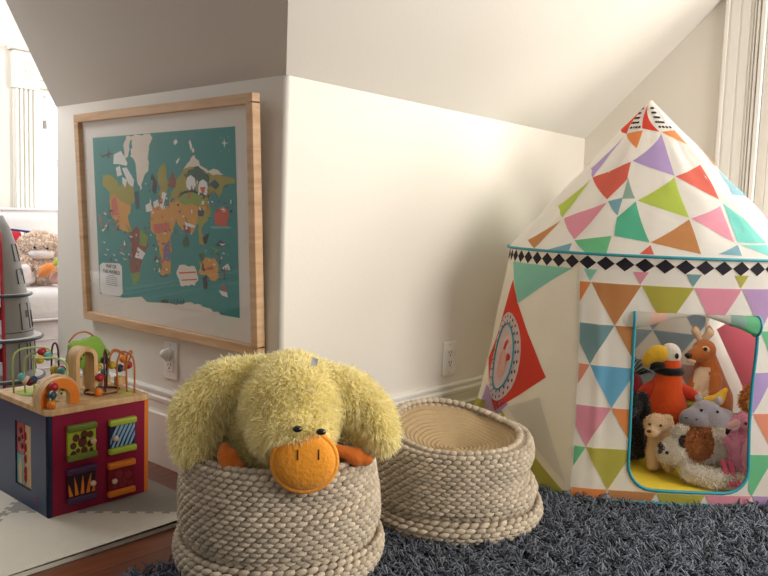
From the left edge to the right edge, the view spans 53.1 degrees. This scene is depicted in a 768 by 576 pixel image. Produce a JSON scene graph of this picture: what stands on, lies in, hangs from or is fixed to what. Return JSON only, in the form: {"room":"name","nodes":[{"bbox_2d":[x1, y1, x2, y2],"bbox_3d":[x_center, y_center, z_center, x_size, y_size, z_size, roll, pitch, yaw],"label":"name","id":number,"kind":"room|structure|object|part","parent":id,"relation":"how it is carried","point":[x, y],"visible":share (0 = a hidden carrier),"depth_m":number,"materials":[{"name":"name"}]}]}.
{"room":"children's room","nodes":[
{"label":"children's room","id":0,"kind":"room"},
{"bbox_2d":[0,0,43,207],"bbox_3d":[-2.225,-0.758,3.373,0.100,2.300,5.600,6,7,41],"label":"wall","id":1,"kind":"structure","parent":0,"point":[10,33],"depth_m":3.73,"materials":[{"name":"white paint"}]},
{"bbox_2d":[7,44,47,207],"bbox_3d":[-1.487,-0.674,4.117,0.060,1.045,1.000,6,7,41],"label":"trim","id":2,"kind":"structure","parent":1,"relation":"attached to","point":[26,79],"depth_m":3.78,"materials":[{"name":"white paint"}]},
{"bbox_2d":[37,89,56,208],"bbox_3d":[-1.547,-0.648,4.173,0.096,0.737,0.712,6,7,41],"label":"window","id":3,"kind":"structure","parent":1,"relation":"in","point":[42,95],"depth_m":3.90,"materials":[{"name":"white paint"}]},
{"bbox_2d":[29,461,177,575],"bbox_3d":[-0.641,0.600,2.083,5.400,0.060,5.600,6,7,41],"label":"floor","id":4,"kind":"structure","parent":0,"point":[109,562],"depth_m":1.73,"materials":[{"name":"brown wood"}]},
{"bbox_2d":[0,215,45,388],"bbox_3d":[-1.386,0.110,2.769,0.308,0.740,0.308,-1,6,-27],"label":"toy rocket","id":5,"kind":"object","parent":4,"relation":"on","point":[17,332],"visible":0.56,"depth_m":2.71,"materials":[{"name":"grey plastic"}]},
{"bbox_2d":[0,207,57,383],"bbox_3d":[-1.624,0.027,3.431,0.726,0.768,1.500,6,7,41],"label":"sofa","id":6,"kind":"object","parent":4,"relation":"on","point":[43,301],"visible":0.06,"depth_m":3.23,"materials":[{"name":"white fabric"}]},
{"bbox_2d":[0,207,57,234],"bbox_3d":[-1.800,-0.202,3.570,0.240,0.345,1.500,6,7,41],"label":"cushion","id":7,"kind":"object","parent":6,"relation":"on","point":[28,219],"depth_m":3.57,"materials":[{"name":"white fabric"}]},
{"bbox_2d":[10,228,57,242],"bbox_3d":[-1.659,-0.150,3.417,0.436,0.273,0.135,-3,7,-43],"label":"cushion","id":8,"kind":"object","parent":6,"relation":"on","point":[17,233],"visible":0.02,"depth_m":3.42,"materials":[{"name":"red fabric"}]},
{"bbox_2d":[16,229,57,285],"bbox_3d":[-1.460,-0.123,3.266,0.243,0.262,0.206,0,6,-24],"label":"plush bunny","id":9,"kind":"object","parent":6,"relation":"on","point":[36,248],"visible":0.68,"depth_m":3.23,"materials":[{"name":"beige fabric"}]},
{"bbox_2d":[38,258,57,276],"bbox_3d":[-1.395,-0.086,3.210,0.092,0.077,0.046,0,6,-24],"label":"carrot","id":10,"kind":"object","parent":9,"relation":"attached to","point":[46,269],"visible":0.8,"depth_m":3.19,"materials":[{"name":"orange fabric"}]},
{"bbox_2d":[26,284,57,318],"bbox_3d":[-1.596,0.041,3.408,0.640,0.135,1.500,6,7,41],"label":"seat cushion","id":11,"kind":"object","parent":6,"relation":"on","point":[43,301],"depth_m":3.16,"materials":[{"name":"white fabric"}]},
{"bbox_2d":[0,479,177,575],"bbox_3d":[-1.239,0.565,1.851,1.034,0.012,1.270,6,7,41],"label":"rug","id":12,"kind":"object","parent":4,"relation":"on","point":[30,543],"depth_m":1.85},
{"bbox_2d":[0,331,148,518],"bbox_3d":[-0.825,0.338,2.082,0.326,0.425,0.316,6,7,41],"label":"cube","id":13,"kind":"object","parent":12,"relation":"on","point":[69,443],"visible":1,"depth_m":1.99,"materials":[{"name":"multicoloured wood"}]},
{"bbox_3d":[-0.767,0.496,1.949,0.010,0.068,0.074,6,7,41],"label":"door","id":14,"kind":"part","parent":13,"relation":"part of","materials":[{"name":"paint"}]},
{"bbox_3d":[-0.763,0.387,1.940,0.010,0.069,0.074,6,7,41],"label":"door","id":15,"kind":"part","parent":13,"relation":"part of","materials":[{"name":"paint"}]},
{"bbox_3d":[-0.763,0.459,1.943,0.017,0.017,0.078,6,7,41],"label":"door rail","id":16,"kind":"part","parent":13,"relation":"part of","materials":[{"name":"purple paint"}]},
{"bbox_3d":[-0.766,0.533,1.950,0.017,0.017,0.078,6,7,41],"label":"door rail","id":17,"kind":"part","parent":13,"relation":"part of","materials":[{"name":"purple paint"}]},
{"bbox_3d":[-0.759,0.349,1.934,0.017,0.017,0.078,6,7,41],"label":"door rail","id":18,"kind":"part","parent":13,"relation":"part of","materials":[{"name":"green paint"}]},
{"bbox_3d":[-0.762,0.424,1.941,0.017,0.017,0.078,6,7,41],"label":"door rail","id":19,"kind":"part","parent":13,"relation":"part of","materials":[{"name":"green paint"}]},
{"bbox_3d":[-0.743,0.497,1.961,0.018,0.015,0.015,6,7,41],"label":"knob","id":20,"kind":"part","parent":13,"relation":"part of","materials":[{"name":"brown wood"}]},
{"bbox_3d":[-0.739,0.388,1.952,0.018,0.015,0.015,6,7,41],"label":"knob","id":21,"kind":"part","parent":13,"relation":"part of","materials":[{"name":"brown wood"}]},
{"bbox_3d":[-0.696,0.500,2.033,0.010,0.068,0.074,6,7,41],"label":"door","id":22,"kind":"part","parent":13,"relation":"part of","materials":[{"name":"red paint"}]},
{"bbox_3d":[-0.692,0.463,2.027,0.017,0.017,0.078,6,7,41],"label":"door rail","id":23,"kind":"part","parent":13,"relation":"part of","materials":[{"name":"orange paint"}]},
{"bbox_3d":[-0.694,0.538,2.034,0.017,0.017,0.078,6,7,41],"label":"door rail","id":24,"kind":"part","parent":13,"relation":"part of","materials":[{"name":"orange paint"}]},
{"bbox_3d":[-0.690,0.387,2.025,0.010,0.068,0.074,6,7,41],"label":"door","id":25,"kind":"part","parent":13,"relation":"part of","materials":[{"name":"blue paint"}]},
{"bbox_3d":[-0.686,0.350,2.019,0.017,0.017,0.078,6,7,41],"label":"door rail","id":26,"kind":"part","parent":13,"relation":"part of","materials":[{"name":"paint"}]},
{"bbox_3d":[-0.688,0.424,2.026,0.017,0.017,0.078,6,7,41],"label":"door rail","id":27,"kind":"part","parent":13,"relation":"part of","materials":[{"name":"paint"}]},
{"bbox_2d":[116,483,767,575],"bbox_3d":[0.684,0.627,1.741,1.705,0.054,2.471,6,7,41],"label":"shag rug","id":28,"kind":"object","parent":4,"relation":"on","point":[578,535],"visible":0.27,"depth_m":1.81,"materials":[{"name":"grey carpet"}]},
{"bbox_2d":[171,433,384,575],"bbox_3d":[-0.229,0.472,1.713,0.471,0.274,0.471,0,6,-23],"label":"rope basket","id":29,"kind":"object","parent":28,"relation":"on","point":[232,521],"visible":0.75,"depth_m":1.52,"materials":[{"name":"beige fabric"}]},
{"bbox_2d":[164,347,405,493],"bbox_3d":[-0.217,0.306,1.632,0.440,0.364,0.397,6,7,41],"label":"duck","id":30,"kind":"object","parent":29,"relation":"in","point":[286,413],"visible":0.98,"depth_m":1.57},
{"bbox_2d":[376,397,543,546],"bbox_3d":[0.185,0.459,2.004,0.466,0.275,0.458,1,5,-7],"label":"rope basket","id":31,"kind":"object","parent":28,"relation":"on","point":[461,473],"visible":0.88,"depth_m":1.84,"materials":[{"name":"beige fabric"}]},
{"bbox_2d":[474,100,767,507],"bbox_3d":[0.836,-0.007,2.461,0.959,1.176,0.963,6,7,41],"label":"tent","id":32,"kind":"object","parent":28,"relation":"on","point":[651,242],"visible":0.84,"depth_m":2.16,"materials":[{"name":"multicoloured fabric"}]},
{"bbox_3d":[0.710,0.523,2.128,0.070,0.070,0.003,3,5,8],"label":"door corner","id":33,"kind":"part","parent":32,"relation":"part of","materials":[{"name":"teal fabric"}]},
{"bbox_2d":[630,390,651,459],"bbox_3d":[0.783,0.437,2.449,0.134,0.234,0.141,4,6,18],"label":"plush dog","id":34,"kind":"object","parent":32,"relation":"on","point":[641,408],"visible":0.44,"depth_m":2.41},
{"bbox_2d":[633,357,652,391],"bbox_3d":[0.815,0.378,2.611,0.164,0.304,0.162,-2,6,-34],"label":"plush monster","id":35,"kind":"object","parent":32,"relation":"on","point":[637,383],"visible":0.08,"depth_m":2.57,"materials":[{"name":"red fabric"}]},
{"bbox_2d":[643,413,674,473],"bbox_3d":[0.847,0.471,2.356,0.110,0.181,0.122,4,6,20],"label":"plush dog","id":36,"kind":"object","parent":32,"relation":"on","point":[657,426],"visible":0.66,"depth_m":2.33},
{"bbox_2d":[636,343,727,437],"bbox_3d":[0.966,0.362,2.550,0.308,0.358,0.146,4,6,21],"label":"parrot","id":37,"kind":"object","parent":32,"relation":"on","point":[667,392],"visible":0.62,"depth_m":2.51,"materials":[{"name":"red fabric"}]},
{"bbox_2d":[654,423,744,491],"bbox_3d":[0.933,0.492,2.255,0.267,0.171,0.180,4,6,23],"label":"plush dog","id":38,"kind":"object","parent":32,"relation":"on","point":[689,448],"visible":0.82,"depth_m":2.23},
{"bbox_2d":[684,324,732,411],"bbox_3d":[1.106,0.338,2.638,0.206,0.416,0.222,4,6,23],"label":"plush kangaroo","id":39,"kind":"object","parent":32,"relation":"on","point":[707,378],"visible":0.51,"depth_m":2.61,"materials":[{"name":"orange fabric"}]},
{"bbox_2d":[679,394,737,429],"bbox_3d":[1.050,0.448,2.461,0.200,0.210,0.186,4,6,23],"label":"plush hippo","id":40,"kind":"object","parent":32,"relation":"on","point":[703,413],"visible":0.44,"depth_m":2.41,"materials":[{"name":"grey fabric"}]},
{"bbox_2d":[721,411,747,486],"bbox_3d":[1.018,0.454,2.197,0.102,0.213,0.119,4,6,25],"label":"flamingo","id":41,"kind":"object","parent":32,"relation":"in","point":[735,442],"visible":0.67,"depth_m":2.18,"materials":[{"name":"pink fabric"}]},
{"bbox_3d":[0.974,0.523,2.177,0.024,0.070,0.052,-2,6,-34],"label":"leg","id":42,"kind":"part","parent":41,"relation":"part of","materials":[{"name":"pink fabric"}]},
{"bbox_3d":[0.994,0.526,2.171,0.025,0.073,0.053,-2,6,-35],"label":"leg","id":43,"kind":"part","parent":41,"relation":"part of","materials":[{"name":"pink fabric"}]},
{"bbox_3d":[0.973,0.532,2.123,0.070,0.070,0.004,2,5,-4],"label":"door corner","id":44,"kind":"part","parent":32,"relation":"part of","materials":[{"name":"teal fabric"}]},
{"bbox_2d":[738,383,750,427],"bbox_3d":[1.172,0.424,2.423,0.132,0.269,0.121,4,6,26],"label":"lion","id":45,"kind":"object","parent":32,"relation":"on","point":[744,396],"visible":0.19,"depth_m":2.41},
{"bbox_2d":[5,0,287,106],"bbox_3d":[-0.564,-1.080,1.514,2.395,1.140,1.095,6,7,41],"label":"ceiling","id":46,"kind":"structure","parent":0,"point":[83,51],"depth_m":2.15,"materials":[{"name":"white paint"}]},
{"bbox_2d":[57,75,314,391],"bbox_3d":[-0.686,-0.041,2.412,1.205,1.152,0.100,6,7,41],"label":"wall","id":47,"kind":"structure","parent":0,"point":[287,102],"depth_m":2.03,"materials":[{"name":"white paint"}]},
{"bbox_2d":[54,357,178,472],"bbox_3d":[-0.733,0.420,2.402,1.226,0.234,0.021,6,7,41],"label":"baseboard","id":48,"kind":"structure","parent":47,"relation":"attached to","point":[158,398],"depth_m":2.36,"materials":[{"name":"white paint"}]},
{"bbox_2d":[73,92,264,355],"bbox_3d":[-0.665,-0.195,2.274,0.910,0.677,0.060,6,7,41],"label":"framed map","id":49,"kind":"object","parent":47,"relation":"attached to","point":[169,195],"visible":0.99,"depth_m":2.22,"materials":[{"name":"teal paper"}]},
{"bbox_2d":[164,340,177,380],"bbox_3d":[-0.644,0.219,2.320,0.070,0.115,0.010,6,7,41],"label":"wall outlet","id":50,"kind":"object","parent":47,"relation":"attached to","point":[170,367],"visible":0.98,"depth_m":2.31,"materials":[{"name":"white plastic"}]},
{"bbox_2d":[159,348,171,361],"bbox_3d":[-0.656,0.202,2.305,0.031,0.042,0.034,6,7,41],"label":"plug adapter","id":51,"kind":"object","parent":50,"relation":"attached to","point":[166,354],"visible":1,"depth_m":2.30,"materials":[{"name":"white plastic"}]},
{"bbox_2d":[166,350,172,371],"bbox_3d":[-0.645,0.219,2.319,0.034,0.067,0.005,6,7,41],"label":"receptacle","id":52,"kind":"object","parent":50,"relation":"attached to","point":[169,365],"depth_m":2.31,"materials":[{"name":"white plastic"}]},
{"bbox_2d":[308,81,584,396],"bbox_3d":[0.301,-0.033,2.708,0.100,1.147,1.638,6,7,41],"label":"wall","id":53,"kind":"structure","parent":0,"point":[417,208],"depth_m":2.38,"materials":[{"name":"white paint"}]},
{"bbox_2d":[390,374,483,404],"bbox_3d":[0.259,0.432,2.628,0.021,0.234,1.659,6,7,41],"label":"baseboard","id":54,"kind":"structure","parent":53,"relation":"attached to","point":[466,390],"depth_m":2.58,"materials":[{"name":"white paint"}]},
{"bbox_2d":[442,341,455,376],"bbox_3d":[0.217,0.235,2.563,0.010,0.115,0.070,6,7,41],"label":"wall outlet","id":55,"kind":"object","parent":53,"relation":"attached to","point":[449,348],"visible":1,"depth_m":2.56,"materials":[{"name":"white plastic"}]},
{"bbox_2d":[446,348,452,368],"bbox_3d":[0.219,0.235,2.562,0.005,0.067,0.034,6,7,41],"label":"receptacle","id":56,"kind":"object","parent":55,"relation":"attached to","point":[449,351],"depth_m":2.56,"materials":[{"name":"white plastic"}]},
{"bbox_2d":[286,0,722,138],"bbox_3d":[0.428,-1.081,1.772,1.233,1.160,2.783,6,7,41],"label":"ceiling","id":57,"kind":"structure","parent":0,"point":[557,66],"depth_m":2.35,"materials":[{"name":"white paint"}]},
{"bbox_2d":[583,0,767,211],"bbox_3d":[1.767,-0.537,2.422,2.400,2.300,0.100,6,7,41],"label":"wall","id":58,"kind":"structure","parent":0,"point":[685,85],"depth_m":2.87,"materials":[{"name":"white paint"}]},
{"bbox_2d":[714,0,767,202],"bbox_3d":[1.692,-0.468,2.406,1.320,1.560,0.070,6,7,41],"label":"trim","id":59,"kind":"structure","parent":58,"relation":"attached to","point":[746,21],"depth_m":2.75,"materials":[{"name":"white paint"}]},
{"bbox_2d":[763,153,767,216],"bbox_3d":[1.734,-0.451,2.457,0.917,1.277,0.096,6,7,41],"label":"window","id":60,"kind":"structure","parent":58,"relation":"in","point":[765,205],"depth_m":2.73,"materials":[{"name":"white paint"}]}
]}

